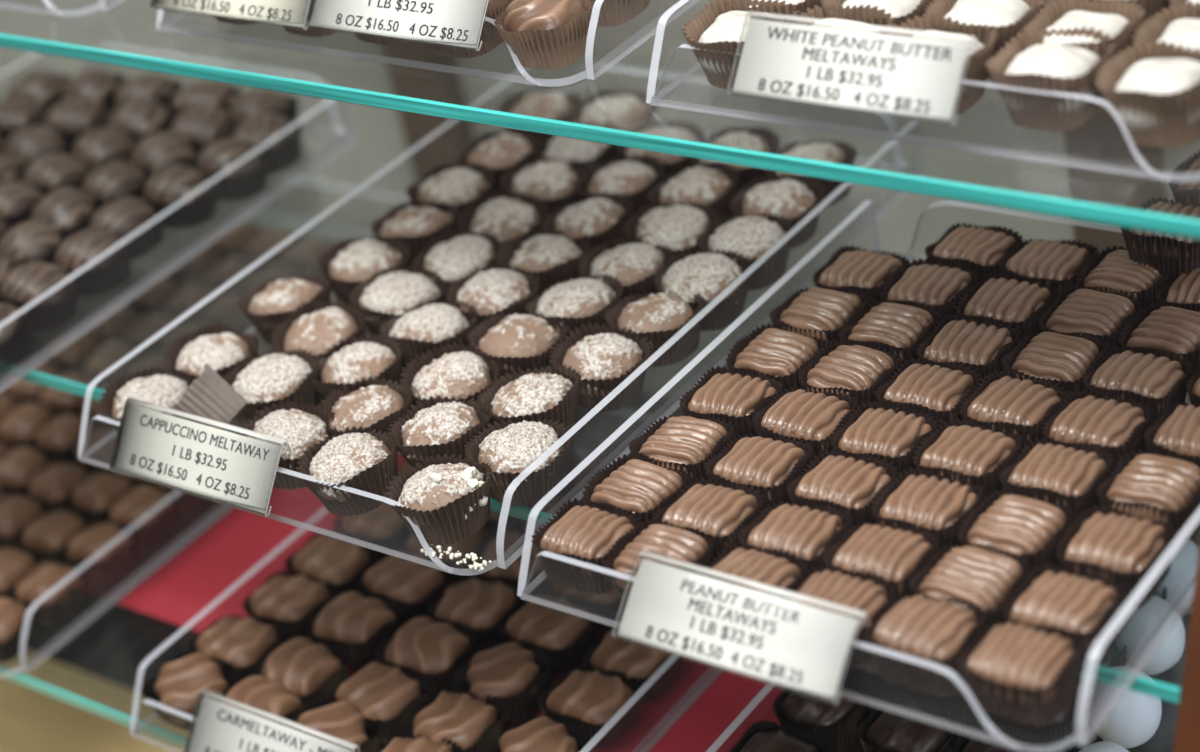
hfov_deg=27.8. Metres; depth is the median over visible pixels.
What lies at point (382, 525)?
candy
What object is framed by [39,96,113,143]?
truffle
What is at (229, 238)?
candy
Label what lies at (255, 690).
candy
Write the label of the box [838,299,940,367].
chocolate square
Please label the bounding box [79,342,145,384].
candy
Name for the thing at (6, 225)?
truffle
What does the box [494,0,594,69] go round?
chocolate
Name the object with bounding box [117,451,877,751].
paper sheet
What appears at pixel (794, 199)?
truffle
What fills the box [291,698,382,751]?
candy
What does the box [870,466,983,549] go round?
chocolate square
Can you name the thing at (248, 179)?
truffle
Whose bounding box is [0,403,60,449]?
candy
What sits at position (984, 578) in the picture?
chocolate square
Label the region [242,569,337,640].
candy
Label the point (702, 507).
chocolate square
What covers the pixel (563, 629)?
candy
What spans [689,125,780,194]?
truffle
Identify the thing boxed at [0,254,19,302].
truffle
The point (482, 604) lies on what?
candy
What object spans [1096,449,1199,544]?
chocolate square
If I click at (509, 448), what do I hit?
truffle
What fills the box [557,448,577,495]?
candy
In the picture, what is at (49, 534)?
candy
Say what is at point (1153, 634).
candy
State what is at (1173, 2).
candy
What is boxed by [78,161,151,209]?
truffle
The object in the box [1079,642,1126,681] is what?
candy
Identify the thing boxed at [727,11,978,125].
price tag
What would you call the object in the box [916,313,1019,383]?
chocolate square
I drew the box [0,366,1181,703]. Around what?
glass shelf
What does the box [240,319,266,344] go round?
candy
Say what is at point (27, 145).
truffle
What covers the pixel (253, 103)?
truffle
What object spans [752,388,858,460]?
chocolate square
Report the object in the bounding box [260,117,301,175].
paper cup
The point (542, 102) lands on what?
truffle
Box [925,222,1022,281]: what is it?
chocolate square
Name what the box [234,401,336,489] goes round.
truffle
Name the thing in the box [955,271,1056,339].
chocolate square
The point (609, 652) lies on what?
candy
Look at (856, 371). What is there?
chocolate square
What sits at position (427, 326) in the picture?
truffle
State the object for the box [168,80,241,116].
truffle
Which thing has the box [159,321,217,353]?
candy
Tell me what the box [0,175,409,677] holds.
tray
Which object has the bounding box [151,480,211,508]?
candy
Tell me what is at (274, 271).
candy
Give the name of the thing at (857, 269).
chocolate square
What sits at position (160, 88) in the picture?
truffle
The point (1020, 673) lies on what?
chocolate square
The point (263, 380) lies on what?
truffle
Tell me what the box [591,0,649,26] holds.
chocolate
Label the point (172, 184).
truffle
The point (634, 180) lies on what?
truffle
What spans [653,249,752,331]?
truffle
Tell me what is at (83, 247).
truffle
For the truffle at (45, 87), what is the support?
on the tray at (339, 130)
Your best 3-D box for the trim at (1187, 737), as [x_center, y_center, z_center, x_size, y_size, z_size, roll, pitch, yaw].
[0.194,0.023,0.706,0.020,0.567,0.292,13,39,35]
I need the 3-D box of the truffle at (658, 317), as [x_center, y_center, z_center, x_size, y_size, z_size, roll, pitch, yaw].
[0.022,-0.019,0.919,0.038,0.023,0.036,12,39,34]
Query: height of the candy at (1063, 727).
0.021 m
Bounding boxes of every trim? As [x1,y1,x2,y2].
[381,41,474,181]
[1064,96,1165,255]
[1173,551,1199,751]
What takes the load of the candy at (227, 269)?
on the tray at (33, 607)
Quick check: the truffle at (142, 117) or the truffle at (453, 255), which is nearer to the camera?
the truffle at (453, 255)
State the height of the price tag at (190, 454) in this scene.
0.022 m
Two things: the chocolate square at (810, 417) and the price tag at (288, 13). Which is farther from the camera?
the price tag at (288, 13)
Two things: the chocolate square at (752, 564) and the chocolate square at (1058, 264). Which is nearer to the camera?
the chocolate square at (752, 564)
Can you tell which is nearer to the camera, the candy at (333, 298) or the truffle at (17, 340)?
the truffle at (17, 340)
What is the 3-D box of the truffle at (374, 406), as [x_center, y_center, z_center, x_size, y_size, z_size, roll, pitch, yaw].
[-0.086,0.016,0.900,0.039,0.023,0.035,12,39,35]
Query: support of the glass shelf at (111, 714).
attached to the window
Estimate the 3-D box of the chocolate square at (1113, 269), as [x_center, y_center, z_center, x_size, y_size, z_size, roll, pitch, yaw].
[0.193,-0.033,0.883,0.032,0.019,0.028,13,39,36]
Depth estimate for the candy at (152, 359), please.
1.22 m
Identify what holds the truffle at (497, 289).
on the tray at (895, 137)
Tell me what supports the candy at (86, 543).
on the tray at (33, 607)
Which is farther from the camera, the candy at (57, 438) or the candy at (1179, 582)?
the candy at (57, 438)
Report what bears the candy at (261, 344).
on the tray at (33, 607)
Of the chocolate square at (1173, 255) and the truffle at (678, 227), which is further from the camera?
the truffle at (678, 227)
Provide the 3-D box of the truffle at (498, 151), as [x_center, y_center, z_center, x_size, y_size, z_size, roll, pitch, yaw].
[-0.043,-0.093,1.061,0.037,0.022,0.037,14,40,36]
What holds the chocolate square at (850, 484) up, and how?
on the tray at (1092, 660)
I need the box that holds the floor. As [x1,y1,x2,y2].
[0,273,1199,751]
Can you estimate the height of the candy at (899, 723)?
0.020 m
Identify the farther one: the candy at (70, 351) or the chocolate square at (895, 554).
the candy at (70, 351)
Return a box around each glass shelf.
[0,33,1199,238]
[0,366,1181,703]
[0,666,186,747]
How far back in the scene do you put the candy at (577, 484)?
1.06 m
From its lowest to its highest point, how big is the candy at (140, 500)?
0.019 m
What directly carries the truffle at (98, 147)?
on the tray at (339, 130)
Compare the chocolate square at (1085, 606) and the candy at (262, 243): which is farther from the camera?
the candy at (262, 243)
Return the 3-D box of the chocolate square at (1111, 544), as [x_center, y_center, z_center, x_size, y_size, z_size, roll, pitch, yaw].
[0.160,0.056,0.750,0.032,0.020,0.028,13,39,36]
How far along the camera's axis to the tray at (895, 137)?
0.94 m
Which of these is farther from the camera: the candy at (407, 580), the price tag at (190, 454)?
the candy at (407, 580)
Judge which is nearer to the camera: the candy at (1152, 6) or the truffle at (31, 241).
the candy at (1152, 6)
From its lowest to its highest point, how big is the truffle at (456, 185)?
0.022 m
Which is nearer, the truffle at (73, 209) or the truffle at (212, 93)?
the truffle at (73, 209)
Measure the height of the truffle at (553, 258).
0.021 m
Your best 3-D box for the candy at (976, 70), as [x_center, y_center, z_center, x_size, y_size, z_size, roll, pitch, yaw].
[0.108,-0.098,0.771,0.038,0.024,0.034,14,40,35]
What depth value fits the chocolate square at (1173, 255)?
0.87 m
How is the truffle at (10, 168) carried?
on the tray at (339, 130)
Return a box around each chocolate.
[213,15,259,24]
[283,24,338,36]
[354,32,411,44]
[429,0,510,58]
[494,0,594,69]
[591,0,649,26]
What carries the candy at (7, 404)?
on the tray at (33, 607)
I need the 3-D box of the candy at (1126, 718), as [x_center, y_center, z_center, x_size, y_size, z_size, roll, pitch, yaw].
[0.189,0.119,0.870,0.027,0.032,0.026,13,39,35]
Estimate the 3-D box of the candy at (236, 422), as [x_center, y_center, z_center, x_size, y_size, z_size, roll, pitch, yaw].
[-0.175,0.032,1.151,0.028,0.020,0.030,14,40,36]
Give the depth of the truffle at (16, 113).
1.19 m
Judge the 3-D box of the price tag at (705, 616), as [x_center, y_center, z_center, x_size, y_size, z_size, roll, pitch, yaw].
[0.042,0.077,0.746,0.083,0.020,0.024,13,39,35]
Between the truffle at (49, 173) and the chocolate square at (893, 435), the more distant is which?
the truffle at (49, 173)
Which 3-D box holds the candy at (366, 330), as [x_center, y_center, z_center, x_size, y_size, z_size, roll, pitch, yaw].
[-0.121,-0.016,1.210,0.029,0.020,0.030,13,39,35]
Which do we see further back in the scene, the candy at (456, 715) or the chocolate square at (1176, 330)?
the candy at (456, 715)
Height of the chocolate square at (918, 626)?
0.019 m
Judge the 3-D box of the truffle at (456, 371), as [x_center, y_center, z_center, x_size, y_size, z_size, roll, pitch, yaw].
[-0.054,0.005,0.907,0.038,0.023,0.035,13,39,35]
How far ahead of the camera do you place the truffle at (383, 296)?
0.96 m
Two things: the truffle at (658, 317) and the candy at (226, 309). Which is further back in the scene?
the candy at (226, 309)
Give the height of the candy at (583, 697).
0.020 m
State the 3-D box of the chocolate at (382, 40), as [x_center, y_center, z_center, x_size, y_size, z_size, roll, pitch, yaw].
[-0.078,-0.139,0.904,0.033,0.023,0.032,13,39,36]
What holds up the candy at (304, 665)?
in the tray at (135, 717)
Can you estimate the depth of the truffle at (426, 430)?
0.87 m
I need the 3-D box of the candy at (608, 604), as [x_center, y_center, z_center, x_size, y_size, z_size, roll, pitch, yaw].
[-0.002,0.087,0.999,0.038,0.019,0.032,10,36,32]
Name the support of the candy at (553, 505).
in the tray at (135, 717)
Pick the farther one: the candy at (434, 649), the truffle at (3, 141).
the truffle at (3, 141)
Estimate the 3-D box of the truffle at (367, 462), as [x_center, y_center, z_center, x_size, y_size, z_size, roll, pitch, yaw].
[-0.090,0.034,0.872,0.038,0.024,0.035,13,39,35]
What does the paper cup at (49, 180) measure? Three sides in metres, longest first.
0.036 x 0.033 x 0.016 m
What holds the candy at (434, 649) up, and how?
in the tray at (135, 717)
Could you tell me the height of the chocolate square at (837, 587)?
0.019 m
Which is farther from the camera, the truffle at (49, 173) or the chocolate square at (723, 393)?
the truffle at (49, 173)
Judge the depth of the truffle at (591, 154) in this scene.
1.04 m
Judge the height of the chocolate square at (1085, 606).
0.019 m
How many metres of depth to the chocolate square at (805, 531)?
0.78 m
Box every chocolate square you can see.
[531,498,638,594]
[582,453,688,522]
[603,518,713,603]
[628,415,734,481]
[653,478,764,562]
[679,365,782,438]
[696,542,807,597]
[704,434,812,508]
[725,323,825,391]
[737,501,851,576]
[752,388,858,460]
[769,287,869,344]
[782,564,895,667]
[786,449,897,528]
[797,339,900,405]
[812,245,908,302]
[821,522,939,597]
[830,400,938,477]
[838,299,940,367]
[863,592,986,695]
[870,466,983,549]
[874,358,981,428]
[880,258,977,322]
[909,544,1029,628]
[912,418,1022,501]
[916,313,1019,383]
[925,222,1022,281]
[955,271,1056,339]
[957,488,1072,573]
[957,620,1084,726]
[959,370,1067,453]
[997,239,1097,295]
[999,438,1113,521]
[1001,331,1108,394]
[1002,562,1125,670]
[1038,283,1141,352]
[1042,389,1153,470]
[1055,503,1174,608]
[1075,245,1171,309]
[1082,346,1192,424]
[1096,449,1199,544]
[1118,302,1199,376]
[1121,197,1199,276]
[1143,402,1199,458]
[1155,268,1199,311]
[1169,150,1199,206]
[1185,365,1199,406]
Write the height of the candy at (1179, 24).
0.023 m
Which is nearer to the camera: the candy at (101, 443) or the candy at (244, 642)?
the candy at (244, 642)
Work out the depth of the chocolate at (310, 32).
0.92 m
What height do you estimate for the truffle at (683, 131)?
0.023 m
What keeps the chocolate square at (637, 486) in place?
on the tray at (1092, 660)
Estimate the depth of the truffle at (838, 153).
0.99 m
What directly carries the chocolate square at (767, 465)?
on the tray at (1092, 660)
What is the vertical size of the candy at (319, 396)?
0.019 m
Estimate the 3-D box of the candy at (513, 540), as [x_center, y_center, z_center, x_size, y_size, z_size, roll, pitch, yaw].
[-0.034,0.079,1.024,0.037,0.020,0.033,14,40,36]
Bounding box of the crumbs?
[420,544,491,570]
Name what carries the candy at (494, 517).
in the tray at (135, 717)
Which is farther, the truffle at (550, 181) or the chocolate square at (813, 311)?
the truffle at (550, 181)
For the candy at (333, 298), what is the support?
on the tray at (33, 607)
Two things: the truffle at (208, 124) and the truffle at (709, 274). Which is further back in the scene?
the truffle at (208, 124)
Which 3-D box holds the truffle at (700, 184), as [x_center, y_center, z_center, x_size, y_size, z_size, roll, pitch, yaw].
[0.039,-0.073,1.000,0.038,0.023,0.035,14,40,36]
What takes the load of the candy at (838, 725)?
on the tray at (713, 748)
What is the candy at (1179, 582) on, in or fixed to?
on the tray at (713, 748)
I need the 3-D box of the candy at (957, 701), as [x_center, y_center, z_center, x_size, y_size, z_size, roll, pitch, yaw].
[0.131,0.116,0.905,0.034,0.021,0.030,13,39,35]
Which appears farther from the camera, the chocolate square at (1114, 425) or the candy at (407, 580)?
the candy at (407, 580)
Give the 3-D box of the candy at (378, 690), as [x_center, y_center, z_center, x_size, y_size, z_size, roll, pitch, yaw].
[-0.087,0.129,0.962,0.038,0.019,0.034,21,43,40]
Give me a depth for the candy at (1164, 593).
0.92 m
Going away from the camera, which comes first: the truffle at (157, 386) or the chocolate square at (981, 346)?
the chocolate square at (981, 346)
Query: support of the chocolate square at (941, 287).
on the tray at (1092, 660)
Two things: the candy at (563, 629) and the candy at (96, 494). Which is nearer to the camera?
the candy at (563, 629)
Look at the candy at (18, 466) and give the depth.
1.16 m
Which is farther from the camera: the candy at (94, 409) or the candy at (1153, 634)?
the candy at (94, 409)
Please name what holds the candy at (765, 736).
on the tray at (713, 748)
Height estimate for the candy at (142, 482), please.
0.019 m
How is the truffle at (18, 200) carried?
on the tray at (339, 130)
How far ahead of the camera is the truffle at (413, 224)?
1.01 m
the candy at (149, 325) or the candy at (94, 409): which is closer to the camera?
the candy at (94, 409)
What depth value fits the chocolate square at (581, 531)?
0.80 m
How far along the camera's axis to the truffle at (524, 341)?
0.91 m
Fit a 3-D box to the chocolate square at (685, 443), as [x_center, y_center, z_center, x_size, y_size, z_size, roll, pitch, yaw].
[0.030,0.027,0.843,0.032,0.020,0.029,13,39,35]
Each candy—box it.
[0,361,66,403]
[0,395,23,421]
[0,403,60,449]
[0,441,13,457]
[0,447,55,495]
[0,485,12,499]
[0,493,49,549]
[0,547,41,598]
[0,597,39,662]
[9,560,87,625]
[16,510,91,565]
[23,461,93,512]
[30,414,99,465]
[35,373,102,416]
[43,331,108,374]
[62,521,138,582]
[66,470,138,524]
[70,426,116,472]
[75,383,113,426]
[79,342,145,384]
[80,303,144,342]
[104,486,178,545]
[109,465,153,487]
[120,314,184,353]
[122,351,169,377]
[123,276,186,315]
[140,651,239,731]
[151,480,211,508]
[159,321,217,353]
[162,283,224,323]
[165,248,227,283]
[187,614,286,677]
[197,293,247,331]
[199,258,262,295]
[201,222,261,258]
[215,672,308,722]
[231,418,246,426]
[236,414,246,421]
[239,230,301,267]
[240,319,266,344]
[241,264,304,294]
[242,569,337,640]
[249,636,348,706]
[258,339,265,349]
[258,344,276,354]
[278,238,337,275]
[284,529,378,593]
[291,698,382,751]
[303,588,401,666]
[316,391,324,404]
[328,659,430,743]
[330,293,340,304]
[333,503,410,560]
[356,550,452,623]
[364,327,370,337]
[375,614,476,695]
[378,730,463,751]
[398,461,409,472]
[399,523,494,583]
[402,686,506,751]
[426,575,523,649]
[451,640,553,721]
[469,528,548,602]
[485,713,591,751]
[487,506,528,533]
[498,593,599,672]
[511,491,582,534]
[537,664,643,748]
[545,578,626,627]
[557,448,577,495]
[562,450,627,495]
[582,619,683,702]
[682,0,799,90]
[726,0,820,16]
[729,720,826,751]
[772,675,870,751]
[796,4,895,33]
[820,0,933,32]
[840,656,903,704]
[857,694,959,751]
[881,13,998,115]
[903,680,988,730]
[924,0,1047,78]
[949,721,1049,751]
[984,26,1115,131]
[993,678,1087,751]
[1019,0,1145,57]
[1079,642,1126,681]
[1079,741,1128,751]
[1081,0,1169,24]
[1088,666,1161,747]
[1094,39,1199,147]
[1115,595,1184,674]
[1131,1,1199,60]
[1154,587,1167,600]
[1157,538,1198,608]
[1168,0,1199,13]
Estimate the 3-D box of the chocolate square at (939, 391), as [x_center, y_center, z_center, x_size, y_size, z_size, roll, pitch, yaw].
[0.115,0.008,0.843,0.032,0.019,0.029,13,39,36]
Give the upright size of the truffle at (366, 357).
0.022 m
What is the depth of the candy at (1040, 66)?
0.74 m
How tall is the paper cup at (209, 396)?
0.028 m
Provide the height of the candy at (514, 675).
0.020 m
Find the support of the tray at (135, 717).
on the glass shelf at (111, 714)
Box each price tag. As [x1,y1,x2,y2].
[109,397,290,516]
[150,0,309,29]
[184,688,360,751]
[304,0,488,50]
[611,550,869,704]
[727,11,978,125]
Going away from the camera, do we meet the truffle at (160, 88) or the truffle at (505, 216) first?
the truffle at (505, 216)
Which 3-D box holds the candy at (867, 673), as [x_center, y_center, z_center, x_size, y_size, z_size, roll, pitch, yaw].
[0.103,0.109,0.926,0.034,0.020,0.030,13,39,35]
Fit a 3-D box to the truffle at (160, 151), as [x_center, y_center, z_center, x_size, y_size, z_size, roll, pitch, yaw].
[-0.204,-0.100,1.130,0.036,0.025,0.033,12,39,35]
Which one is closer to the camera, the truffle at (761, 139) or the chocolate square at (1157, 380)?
the chocolate square at (1157, 380)
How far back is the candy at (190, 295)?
1.27 m
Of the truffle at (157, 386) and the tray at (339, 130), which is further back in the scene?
the tray at (339, 130)
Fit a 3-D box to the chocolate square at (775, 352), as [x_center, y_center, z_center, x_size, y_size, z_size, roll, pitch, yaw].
[0.065,-0.004,0.881,0.032,0.020,0.028,13,39,36]
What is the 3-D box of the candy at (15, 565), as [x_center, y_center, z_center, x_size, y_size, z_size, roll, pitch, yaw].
[-0.268,0.090,1.090,0.029,0.020,0.029,13,39,36]
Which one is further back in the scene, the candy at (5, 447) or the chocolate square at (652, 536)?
the candy at (5, 447)
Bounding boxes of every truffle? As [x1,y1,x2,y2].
[0,97,50,137]
[0,126,71,171]
[0,135,9,149]
[0,154,27,183]
[0,182,48,226]
[0,219,13,240]
[0,221,69,266]
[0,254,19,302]
[0,262,81,330]
[0,303,34,371]
[4,70,70,109]
[17,153,94,196]
[26,188,102,236]
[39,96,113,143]
[48,229,131,295]
[58,68,126,110]
[65,127,140,172]
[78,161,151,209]
[86,197,164,260]
[99,367,192,432]
[103,98,176,140]
[111,73,182,108]
[124,132,200,178]
[138,165,219,228]
[163,323,258,381]
[164,105,239,155]
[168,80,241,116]
[190,138,270,201]
[222,349,318,423]
[228,88,298,127]
[232,113,301,175]
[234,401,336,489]
[237,273,331,344]
[270,300,366,359]
[296,426,397,515]
[306,334,402,399]
[316,376,412,452]
[317,237,411,306]
[348,266,445,336]
[370,200,461,268]
[379,301,478,369]
[385,453,491,544]
[387,395,492,466]
[399,342,500,405]
[406,162,495,231]
[410,230,503,303]
[444,263,539,325]
[456,130,542,192]
[456,189,548,245]
[464,419,574,506]
[467,312,569,379]
[477,364,580,429]
[495,227,590,295]
[498,86,581,141]
[499,158,591,218]
[525,273,623,335]
[534,122,620,171]
[540,193,631,250]
[549,323,652,411]
[569,88,657,157]
[573,155,664,216]
[577,235,674,299]
[603,292,705,366]
[616,120,705,179]
[622,201,718,256]
[646,161,738,218]
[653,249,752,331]
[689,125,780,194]
[696,212,793,290]
[729,173,825,248]
[765,139,856,207]
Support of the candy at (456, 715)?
in the tray at (135, 717)
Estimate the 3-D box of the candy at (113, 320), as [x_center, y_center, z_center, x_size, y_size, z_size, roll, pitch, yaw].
[-0.256,-0.026,1.274,0.029,0.019,0.030,13,39,35]
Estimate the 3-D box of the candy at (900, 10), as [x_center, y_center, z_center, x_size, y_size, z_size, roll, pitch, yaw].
[0.094,-0.119,0.809,0.036,0.022,0.035,20,43,41]
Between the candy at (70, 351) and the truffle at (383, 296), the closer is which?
the truffle at (383, 296)
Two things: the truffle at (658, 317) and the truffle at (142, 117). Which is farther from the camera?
the truffle at (142, 117)
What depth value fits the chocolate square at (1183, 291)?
0.86 m
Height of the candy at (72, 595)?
0.019 m
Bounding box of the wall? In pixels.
[0,0,1199,404]
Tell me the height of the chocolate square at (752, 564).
0.019 m
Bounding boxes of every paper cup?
[7,164,27,181]
[17,167,94,196]
[169,363,247,430]
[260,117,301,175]
[1162,587,1167,600]
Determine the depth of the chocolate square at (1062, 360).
0.84 m
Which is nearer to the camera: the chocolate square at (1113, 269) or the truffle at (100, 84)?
the chocolate square at (1113, 269)
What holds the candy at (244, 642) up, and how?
in the tray at (135, 717)
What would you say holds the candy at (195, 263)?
on the tray at (33, 607)
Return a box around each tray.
[0,44,356,327]
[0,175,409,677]
[43,0,106,16]
[78,64,926,575]
[130,408,680,751]
[156,0,603,86]
[517,199,1199,751]
[646,0,1199,181]
[706,545,1199,751]
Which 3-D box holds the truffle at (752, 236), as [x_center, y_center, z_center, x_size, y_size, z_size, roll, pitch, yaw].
[0.058,-0.050,0.955,0.038,0.023,0.036,14,40,37]
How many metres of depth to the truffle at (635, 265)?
0.95 m
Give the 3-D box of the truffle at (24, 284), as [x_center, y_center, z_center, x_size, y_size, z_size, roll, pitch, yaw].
[-0.240,-0.036,1.039,0.036,0.025,0.033,11,38,34]
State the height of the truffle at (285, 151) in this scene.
0.024 m
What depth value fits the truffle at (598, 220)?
0.98 m
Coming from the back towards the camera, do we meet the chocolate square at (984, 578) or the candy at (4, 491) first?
the candy at (4, 491)
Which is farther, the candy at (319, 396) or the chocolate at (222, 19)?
the candy at (319, 396)
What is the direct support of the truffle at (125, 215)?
on the tray at (339, 130)
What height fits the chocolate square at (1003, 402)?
0.019 m
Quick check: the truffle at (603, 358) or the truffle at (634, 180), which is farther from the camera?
the truffle at (634, 180)
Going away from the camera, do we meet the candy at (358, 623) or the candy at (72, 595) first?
the candy at (358, 623)
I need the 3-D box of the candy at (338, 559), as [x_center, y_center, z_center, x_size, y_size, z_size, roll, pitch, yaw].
[-0.116,0.082,1.048,0.038,0.020,0.032,13,39,36]
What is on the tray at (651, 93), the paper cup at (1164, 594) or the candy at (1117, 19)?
the candy at (1117, 19)
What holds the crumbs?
on the tray at (895, 137)
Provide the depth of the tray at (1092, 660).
0.81 m
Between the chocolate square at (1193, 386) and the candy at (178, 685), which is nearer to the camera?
the chocolate square at (1193, 386)
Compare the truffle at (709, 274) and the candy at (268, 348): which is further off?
the candy at (268, 348)
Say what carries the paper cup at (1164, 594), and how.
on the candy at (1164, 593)
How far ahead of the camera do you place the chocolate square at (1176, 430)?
0.79 m
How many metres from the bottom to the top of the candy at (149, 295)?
0.019 m
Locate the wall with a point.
(984, 147)
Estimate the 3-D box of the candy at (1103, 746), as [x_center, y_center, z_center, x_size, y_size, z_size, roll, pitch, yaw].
[0.175,0.142,0.839,0.027,0.032,0.026,13,39,35]
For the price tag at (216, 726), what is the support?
attached to the tray at (135, 717)
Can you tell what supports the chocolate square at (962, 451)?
on the tray at (1092, 660)
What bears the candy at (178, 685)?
in the tray at (135, 717)
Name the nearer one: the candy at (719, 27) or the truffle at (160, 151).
the candy at (719, 27)
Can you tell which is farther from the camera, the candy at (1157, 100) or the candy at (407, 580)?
the candy at (407, 580)
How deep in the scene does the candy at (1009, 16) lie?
0.78 m
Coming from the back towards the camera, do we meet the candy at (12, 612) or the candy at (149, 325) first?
the candy at (149, 325)
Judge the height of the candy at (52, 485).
0.019 m
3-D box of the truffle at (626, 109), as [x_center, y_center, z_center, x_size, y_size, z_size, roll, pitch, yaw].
[0.007,-0.112,1.076,0.038,0.022,0.036,13,39,36]
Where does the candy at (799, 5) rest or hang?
on the tray at (651, 93)
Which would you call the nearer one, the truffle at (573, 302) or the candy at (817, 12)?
the candy at (817, 12)
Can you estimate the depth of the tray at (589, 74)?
0.85 m
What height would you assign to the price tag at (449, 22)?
0.022 m
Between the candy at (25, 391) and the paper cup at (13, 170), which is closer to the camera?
the paper cup at (13, 170)
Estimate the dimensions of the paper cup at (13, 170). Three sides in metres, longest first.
0.036 x 0.033 x 0.016 m
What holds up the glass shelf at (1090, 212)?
attached to the window
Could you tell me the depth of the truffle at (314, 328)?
0.95 m
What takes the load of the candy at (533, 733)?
in the tray at (135, 717)
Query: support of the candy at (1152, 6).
on the tray at (651, 93)
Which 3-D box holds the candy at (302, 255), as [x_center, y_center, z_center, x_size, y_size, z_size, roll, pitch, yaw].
[-0.155,-0.063,1.298,0.029,0.020,0.030,13,39,35]
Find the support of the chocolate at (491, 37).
on the tray at (589, 74)
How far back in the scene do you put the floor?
1.22 m
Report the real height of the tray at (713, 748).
0.025 m
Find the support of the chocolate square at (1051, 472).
on the tray at (1092, 660)
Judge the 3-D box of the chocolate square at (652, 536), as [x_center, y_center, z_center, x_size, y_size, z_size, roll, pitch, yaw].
[0.020,0.062,0.789,0.032,0.019,0.028,13,39,36]
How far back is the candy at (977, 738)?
0.86 m
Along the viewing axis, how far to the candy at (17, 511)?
1.12 m
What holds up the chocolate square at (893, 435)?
on the tray at (1092, 660)
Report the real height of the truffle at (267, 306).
0.023 m
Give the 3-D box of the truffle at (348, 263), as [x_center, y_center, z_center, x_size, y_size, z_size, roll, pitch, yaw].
[-0.096,-0.043,0.999,0.038,0.023,0.036,14,40,37]
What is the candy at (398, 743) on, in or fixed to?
in the tray at (135, 717)
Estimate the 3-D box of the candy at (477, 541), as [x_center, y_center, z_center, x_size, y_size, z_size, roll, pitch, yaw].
[-0.065,0.073,1.044,0.037,0.020,0.032,13,39,35]
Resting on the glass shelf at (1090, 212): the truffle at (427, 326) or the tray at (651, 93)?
the tray at (651, 93)
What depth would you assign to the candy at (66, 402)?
1.21 m
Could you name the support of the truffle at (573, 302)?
on the tray at (895, 137)
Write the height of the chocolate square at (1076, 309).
0.020 m
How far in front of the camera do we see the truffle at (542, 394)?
0.88 m
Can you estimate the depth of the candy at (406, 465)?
1.09 m
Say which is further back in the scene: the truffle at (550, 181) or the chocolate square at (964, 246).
the truffle at (550, 181)
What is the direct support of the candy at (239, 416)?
on the tray at (33, 607)

